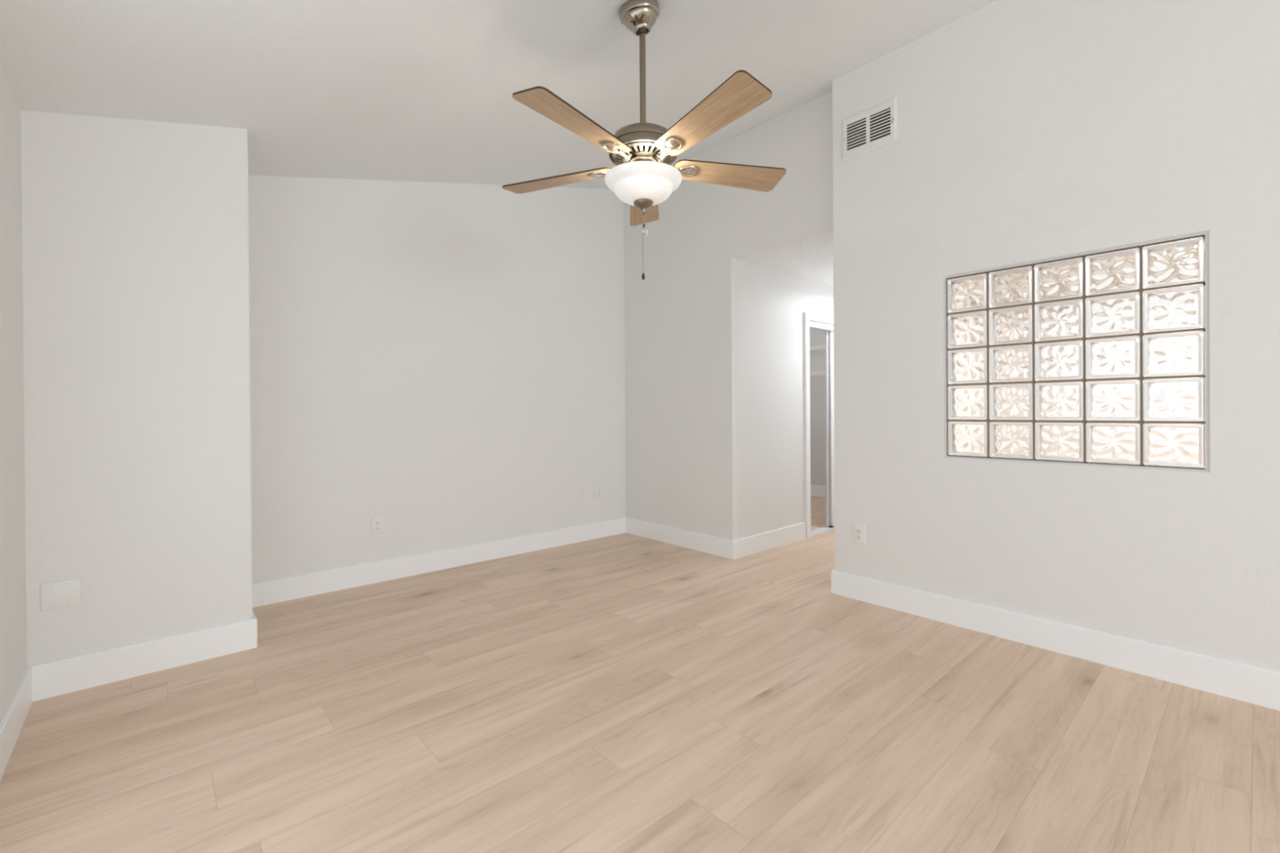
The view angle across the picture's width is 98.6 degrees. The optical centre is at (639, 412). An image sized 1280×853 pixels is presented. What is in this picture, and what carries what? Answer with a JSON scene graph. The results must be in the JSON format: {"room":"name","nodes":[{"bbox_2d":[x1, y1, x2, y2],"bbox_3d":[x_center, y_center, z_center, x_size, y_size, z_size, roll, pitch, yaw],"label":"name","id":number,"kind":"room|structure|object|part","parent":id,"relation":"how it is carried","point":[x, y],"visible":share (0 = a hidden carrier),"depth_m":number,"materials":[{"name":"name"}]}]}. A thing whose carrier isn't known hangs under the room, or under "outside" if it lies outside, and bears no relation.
{"room":"empty bedroom","nodes":[
{"label":"empty bedroom","id":0,"kind":"room"},
{"bbox_2d":[0,62,26,721],"bbox_3d":[1.292,-0.036,-2.123,0.120,2.451,13.350,-1,0,-42],"label":"wall","id":1,"kind":"structure","parent":0,"point":[13,620],"depth_m":2.07,"materials":[{"name":"paint"}]},
{"bbox_2d":[0,665,32,781],"bbox_3d":[1.588,1.115,-2.338,0.016,0.146,12.400,-1,0,-42],"label":"baseboard","id":2,"kind":"structure","parent":1,"relation":"attached to","point":[11,723],"depth_m":2.00,"materials":[{"name":"paint"}]},
{"bbox_2d":[20,110,252,666],"bbox_3d":[-2.500,-0.117,2.802,0.771,2.627,0.710,-1,0,-42],"label":"wall pier","id":3,"kind":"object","parent":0,"point":[135,233],"visible":0.91,"depth_m":2.51,"materials":[{"name":"paint"}]},
{"bbox_2d":[40,577,80,610],"bbox_3d":[-2.468,0.775,2.347,0.120,0.114,0.008,-1,0,-42],"label":"blank plate","id":4,"kind":"object","parent":3,"relation":"attached to","point":[63,593],"visible":1,"depth_m":2.34,"materials":[{"name":"plastic"}]},
{"bbox_2d":[31,610,257,701],"bbox_3d":[-2.469,1.124,2.806,0.772,0.146,0.711,-1,0,-42],"label":"baseboard","id":5,"kind":"object","parent":3,"relation":"attached to","point":[70,674],"visible":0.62,"depth_m":2.50,"materials":[{"name":"paint"}]},
{"bbox_2d":[248,175,626,582],"bbox_3d":[-1.627,-0.485,4.136,3.855,3.341,0.120,-1,0,-42],"label":"wall","id":6,"kind":"structure","parent":0,"point":[444,362],"depth_m":4.08,"materials":[{"name":"paint"}]},
{"bbox_2d":[371,515,382,534],"bbox_3d":[-1.839,0.789,3.858,0.076,0.122,0.009,-1,0,-42],"label":"wall outlet","id":7,"kind":"object","parent":6,"relation":"attached to","point":[376,522],"visible":1,"depth_m":3.85,"materials":[{"name":"plastic"}]},
{"bbox_2d":[374,525,380,529],"bbox_3d":[-1.837,0.808,3.856,0.034,0.029,0.003,-1,0,-42],"label":"receptacle","id":8,"kind":"object","parent":7,"relation":"attached to","point":[376,527],"depth_m":3.85,"materials":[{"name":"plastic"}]},
{"bbox_2d":[374,520,380,524],"bbox_3d":[-1.837,0.769,3.856,0.034,0.029,0.003,-1,0,-42],"label":"receptacle","id":9,"kind":"object","parent":7,"relation":"attached to","point":[376,522],"depth_m":3.85,"materials":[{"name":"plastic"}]},
{"bbox_2d":[252,517,626,607],"bbox_3d":[-1.283,1.109,4.348,3.084,0.146,0.016,-1,0,-42],"label":"baseboard","id":10,"kind":"structure","parent":6,"relation":"attached to","point":[290,588],"depth_m":4.03,"materials":[{"name":"paint"}]},
{"bbox_2d":[583,488,591,502],"bbox_3d":[-0.482,0.763,5.066,0.084,0.132,0.009,-1,0,-42],"label":"switch plate","id":11,"kind":"object","parent":6,"relation":"attached to","point":[587,491],"visible":1,"depth_m":5.06,"materials":[{"name":"plastic"}]},
{"bbox_2d":[595,486,602,500],"bbox_3d":[-0.383,0.759,5.155,0.076,0.122,0.009,-1,0,-42],"label":"wall outlet","id":12,"kind":"object","parent":6,"relation":"attached to","point":[598,490],"visible":1,"depth_m":5.15,"materials":[{"name":"plastic"}]},
{"bbox_2d":[0,0,996,285],"bbox_3d":[4.456,-1.791,0.700,8.627,1.090,13.350,-1,0,-42],"label":"ceiling","id":13,"kind":"structure","parent":0,"point":[415,91],"depth_m":2.62,"materials":[{"name":"paint"}]},
{"bbox_2d":[502,0,786,279],"bbox_3d":[0.020,-1.153,2.328,1.282,1.170,1.267,-1,0,-42],"label":"ceiling fan","id":14,"kind":"object","parent":13,"relation":"hanging from","point":[642,153],"visible":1,"depth_m":2.25,"materials":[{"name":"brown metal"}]},
{"bbox_3d":[-0.363,-1.048,2.490,0.522,0.008,0.162,-2,10,19],"label":"blade","id":15,"kind":"part","parent":14,"relation":"part of","materials":[{"name":"brown wood"}]},
{"bbox_3d":[-0.226,-1.067,2.042,0.162,0.008,0.522,12,6,37],"label":"blade","id":16,"kind":"part","parent":14,"relation":"part of","materials":[{"name":"brown wood"}]},
{"bbox_3d":[0.013,-0.723,2.362,0.004,0.253,0.004,-1,0,-42],"label":"pull chain","id":17,"kind":"part","parent":14,"relation":"part of","materials":[{"name":"silver metal"}]},
{"bbox_2d":[611,141,675,165],"bbox_3d":[0.014,-1.085,2.360,0.275,0.028,0.275,-1,0,-42],"label":"motor","id":18,"kind":"object","parent":14,"relation":"attached to","point":[640,150],"depth_m":2.29,"materials":[{"name":"silver metal"}]},
{"bbox_3d":[0.015,-0.953,2.361,0.332,0.104,0.332,-1,0,-42],"label":"lamp shade","id":19,"kind":"part","parent":14,"relation":"part of","materials":[{"name":"white glass"}]},
{"bbox_3d":[0.021,-1.049,2.759,0.162,0.008,0.522,-14,-2,1],"label":"blade","id":20,"kind":"part","parent":14,"relation":"part of","materials":[{"name":"brown wood"}]},
{"bbox_3d":[0.022,-0.772,2.361,0.031,0.033,0.033,-1,0,-42],"label":"crystal knob","id":21,"kind":"part","parent":14,"relation":"part of","materials":[{"name":"clear glass"}]},
{"bbox_3d":[0.243,-1.081,2.034,0.162,0.008,0.522,14,-11,-34],"label":"blade","id":22,"kind":"part","parent":14,"relation":"part of","materials":[{"name":"brown wood"}]},
{"bbox_3d":[0.395,-1.069,2.478,0.522,0.008,0.162,-1,-14,-17],"label":"blade","id":23,"kind":"part","parent":14,"relation":"part of","materials":[{"name":"brown wood"}]},
{"bbox_2d":[0,495,1279,852],"bbox_3d":[4.251,1.196,1.026,8.707,0.080,14.120,-1,0,-42],"label":"floor","id":24,"kind":"structure","parent":0,"point":[624,692],"depth_m":2.03,"materials":[{"name":"brown wood"}]},
{"bbox_2d":[623,91,832,540],"bbox_3d":[0.657,-0.517,4.560,0.120,3.369,2.527,-1,0,-42],"label":"wall","id":25,"kind":"structure","parent":0,"point":[682,322],"depth_m":4.62,"materials":[{"name":"paint"}]},
{"bbox_2d":[626,517,805,559],"bbox_3d":[0.693,1.092,5.212,1.048,0.146,1.323,-1,0,-42],"label":"baseboard","id":26,"kind":"structure","parent":25,"relation":"attached to","point":[728,548],"depth_m":4.73,"materials":[{"name":"paint"}]},
{"bbox_2d":[740,260,833,537],"bbox_3d":[2.433,-0.052,5.979,4.412,2.402,0.115,-1,0,-42],"label":"wall","id":27,"kind":"structure","parent":0,"point":[774,303],"depth_m":4.76,"materials":[{"name":"paint"}]},
{"bbox_2d":[803,311,835,537],"bbox_3d":[2.179,0.111,5.737,1.859,2.082,0.141,-1,0,-42],"label":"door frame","id":28,"kind":"structure","parent":27,"relation":"in","point":[829,375],"depth_m":5.42,"materials":[{"name":"paint"}]},
{"bbox_3d":[2.200,0.157,5.790,0.915,1.950,0.024,-1,0,-42],"label":"panel","id":29,"kind":"part","parent":28,"relation":"part of","materials":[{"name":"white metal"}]},
{"bbox_3d":[2.235,0.157,5.780,0.915,1.950,0.024,-1,0,-42],"label":"panel","id":30,"kind":"part","parent":28,"relation":"part of","materials":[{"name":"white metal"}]},
{"bbox_2d":[809,326,829,486],"bbox_3d":[1.568,-0.047,6.582,2.740,2.400,1.937,-1,0,-42],"label":"wall","id":31,"kind":"structure","parent":0,"point":[817,335],"depth_m":7.50,"materials":[{"name":"paint"}]},
{"bbox_2d":[809,345,825,350],"bbox_3d":[2.393,-0.747,7.290,0.315,0.229,1.700,-1,0,-42],"label":"wire shelf","id":32,"kind":"object","parent":31,"relation":"attached to","point":[818,347],"visible":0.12,"depth_m":7.22,"materials":[{"name":"white metal"}]},
{"bbox_2d":[809,371,825,375],"bbox_3d":[2.395,-0.411,7.292,0.315,0.229,1.700,-1,0,-42],"label":"wire shelf","id":33,"kind":"object","parent":31,"relation":"attached to","point":[822,372],"visible":0.12,"depth_m":7.23,"materials":[{"name":"white metal"}]},
{"bbox_2d":[810,484,826,497],"bbox_3d":[1.615,1.080,6.543,2.499,0.146,1.812,-1,0,-42],"label":"baseboard","id":34,"kind":"structure","parent":31,"relation":"attached to","point":[815,491],"depth_m":7.49,"materials":[{"name":"paint"}]},
{"bbox_2d":[831,0,1279,671],"bbox_3d":[4.951,-0.514,-0.475,0.171,3.341,10.943,-1,0,-42],"label":"wall","id":35,"kind":"structure","parent":0,"point":[1028,131],"depth_m":2.65,"materials":[{"name":"paint"}]},
{"bbox_2d":[853,523,865,544],"bbox_3d":[1.365,0.756,3.429,0.009,0.122,0.076,-1,0,-42],"label":"wall outlet","id":36,"kind":"object","parent":35,"relation":"attached to","point":[859,529],"visible":1,"depth_m":3.42,"materials":[{"name":"plastic"}]},
{"bbox_2d":[856,534,862,539],"bbox_3d":[1.364,0.775,3.427,0.003,0.029,0.034,-1,0,-42],"label":"receptacle","id":37,"kind":"object","parent":36,"relation":"attached to","point":[858,536],"depth_m":3.43,"materials":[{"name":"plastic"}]},
{"bbox_2d":[856,528,862,533],"bbox_3d":[1.363,0.737,3.427,0.003,0.029,0.034,-1,0,-42],"label":"receptacle","id":38,"kind":"object","parent":36,"relation":"attached to","point":[858,530],"depth_m":3.43,"materials":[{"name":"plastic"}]},
{"bbox_2d":[841,97,897,160],"bbox_3d":[1.389,-1.726,3.361,0.024,0.262,0.342,-1,0,-42],"label":"air vent","id":39,"kind":"object","parent":35,"relation":"in","point":[874,127],"visible":1,"depth_m":3.36,"materials":[{"name":"metal"}]},
{"bbox_2d":[831,568,1279,711],"bbox_3d":[6.564,1.066,1.051,4.617,0.146,10.839,-1,0,-42],"label":"baseboard","id":40,"kind":"structure","parent":35,"relation":"attached to","point":[1251,684],"depth_m":2.60,"materials":[{"name":"paint"}]},
{"bbox_2d":[942,231,1209,472],"bbox_3d":[2.072,-0.253,2.718,0.104,1.009,1.033,-1,0,-42],"label":"window","id":41,"kind":"structure","parent":35,"relation":"in","point":[1060,360],"depth_m":2.61,"materials":[{"name":"glass"}]},
{"bbox_3d":[1.804,-0.646,3.020,0.068,0.155,0.159,-1,0,-42],"label":"wavy pane","id":42,"kind":"part","parent":41,"relation":"part of","materials":[{"name":"clear glass"}]},
{"bbox_3d":[1.805,-0.449,3.021,0.068,0.155,0.159,-1,0,-42],"label":"wavy pane","id":43,"kind":"part","parent":41,"relation":"part of","materials":[{"name":"clear glass"}]},
{"bbox_3d":[1.807,-0.251,3.022,0.068,0.155,0.159,-1,0,-42],"label":"wavy pane","id":44,"kind":"part","parent":41,"relation":"part of","materials":[{"name":"clear glass"}]},
{"bbox_3d":[1.808,-0.054,3.022,0.068,0.155,0.159,-1,0,-42],"label":"wavy pane","id":45,"kind":"part","parent":41,"relation":"part of","materials":[{"name":"clear glass"}]},
{"bbox_3d":[1.810,0.143,3.023,0.068,0.155,0.159,-1,0,-42],"label":"wavy pane","id":46,"kind":"part","parent":41,"relation":"part of","materials":[{"name":"clear glass"}]},
{"bbox_3d":[1.938,-0.646,2.870,0.068,0.155,0.159,-1,0,-42],"label":"wavy pane","id":47,"kind":"part","parent":41,"relation":"part of","materials":[{"name":"clear glass"}]},
{"bbox_3d":[1.940,-0.449,2.870,0.068,0.155,0.159,-1,0,-42],"label":"wavy pane","id":48,"kind":"part","parent":41,"relation":"part of","materials":[{"name":"clear glass"}]},
{"bbox_3d":[1.941,-0.252,2.871,0.068,0.155,0.159,-1,0,-42],"label":"wavy pane","id":49,"kind":"part","parent":41,"relation":"part of","materials":[{"name":"clear glass"}]},
{"bbox_3d":[1.942,-0.054,2.872,0.068,0.155,0.159,-1,0,-42],"label":"wavy pane","id":50,"kind":"part","parent":41,"relation":"part of","materials":[{"name":"clear glass"}]},
{"bbox_3d":[1.944,0.143,2.873,0.068,0.155,0.159,-1,0,-42],"label":"wavy pane","id":51,"kind":"part","parent":41,"relation":"part of","materials":[{"name":"clear glass"}]},
{"bbox_3d":[2.072,-0.647,2.719,0.068,0.155,0.159,-1,0,-42],"label":"wavy pane","id":52,"kind":"part","parent":41,"relation":"part of","materials":[{"name":"clear glass"}]},
{"bbox_3d":[2.074,-0.449,2.720,0.068,0.155,0.159,-1,0,-42],"label":"wavy pane","id":53,"kind":"part","parent":41,"relation":"part of","materials":[{"name":"clear glass"}]},
{"bbox_3d":[2.075,-0.252,2.721,0.068,0.155,0.159,-1,0,-42],"label":"wavy pane","id":54,"kind":"part","parent":41,"relation":"part of","materials":[{"name":"clear glass"}]},
{"bbox_3d":[2.076,-0.055,2.721,0.068,0.155,0.159,-1,0,-42],"label":"wavy pane","id":55,"kind":"part","parent":41,"relation":"part of","materials":[{"name":"clear glass"}]},
{"bbox_3d":[2.078,0.142,2.722,0.068,0.155,0.159,-1,0,-42],"label":"wavy pane","id":56,"kind":"part","parent":41,"relation":"part of","materials":[{"name":"clear glass"}]},
{"bbox_3d":[2.206,-0.647,2.569,0.068,0.155,0.159,-1,0,-42],"label":"wavy pane","id":57,"kind":"part","parent":41,"relation":"part of","materials":[{"name":"clear glass"}]},
{"bbox_3d":[2.208,-0.450,2.569,0.068,0.155,0.159,-1,0,-42],"label":"wavy pane","id":58,"kind":"part","parent":41,"relation":"part of","materials":[{"name":"clear glass"}]},
{"bbox_3d":[2.209,-0.253,2.570,0.068,0.155,0.159,-1,0,-42],"label":"wavy pane","id":59,"kind":"part","parent":41,"relation":"part of","materials":[{"name":"clear glass"}]},
{"bbox_3d":[2.211,-0.055,2.571,0.068,0.155,0.159,-1,0,-42],"label":"wavy pane","id":60,"kind":"part","parent":41,"relation":"part of","materials":[{"name":"clear glass"}]},
{"bbox_3d":[2.212,0.142,2.572,0.068,0.155,0.159,-1,0,-42],"label":"wavy pane","id":61,"kind":"part","parent":41,"relation":"part of","materials":[{"name":"clear glass"}]},
{"bbox_3d":[2.340,-0.647,2.418,0.068,0.155,0.159,-1,0,-42],"label":"wavy pane","id":62,"kind":"part","parent":41,"relation":"part of","materials":[{"name":"clear glass"}]},
{"bbox_3d":[2.342,-0.450,2.419,0.068,0.155,0.159,-1,0,-42],"label":"wavy pane","id":63,"kind":"part","parent":41,"relation":"part of","materials":[{"name":"clear glass"}]},
{"bbox_3d":[2.343,-0.253,2.420,0.068,0.155,0.159,-1,0,-42],"label":"wavy pane","id":64,"kind":"part","parent":41,"relation":"part of","materials":[{"name":"clear glass"}]},
{"bbox_3d":[2.345,-0.056,2.420,0.068,0.155,0.159,-1,0,-42],"label":"wavy pane","id":65,"kind":"part","parent":41,"relation":"part of","materials":[{"name":"clear glass"}]},
{"bbox_3d":[2.346,0.142,2.421,0.068,0.155,0.159,-1,0,-42],"label":"wavy pane","id":66,"kind":"part","parent":41,"relation":"part of","materials":[{"name":"clear glass"}]}
]}

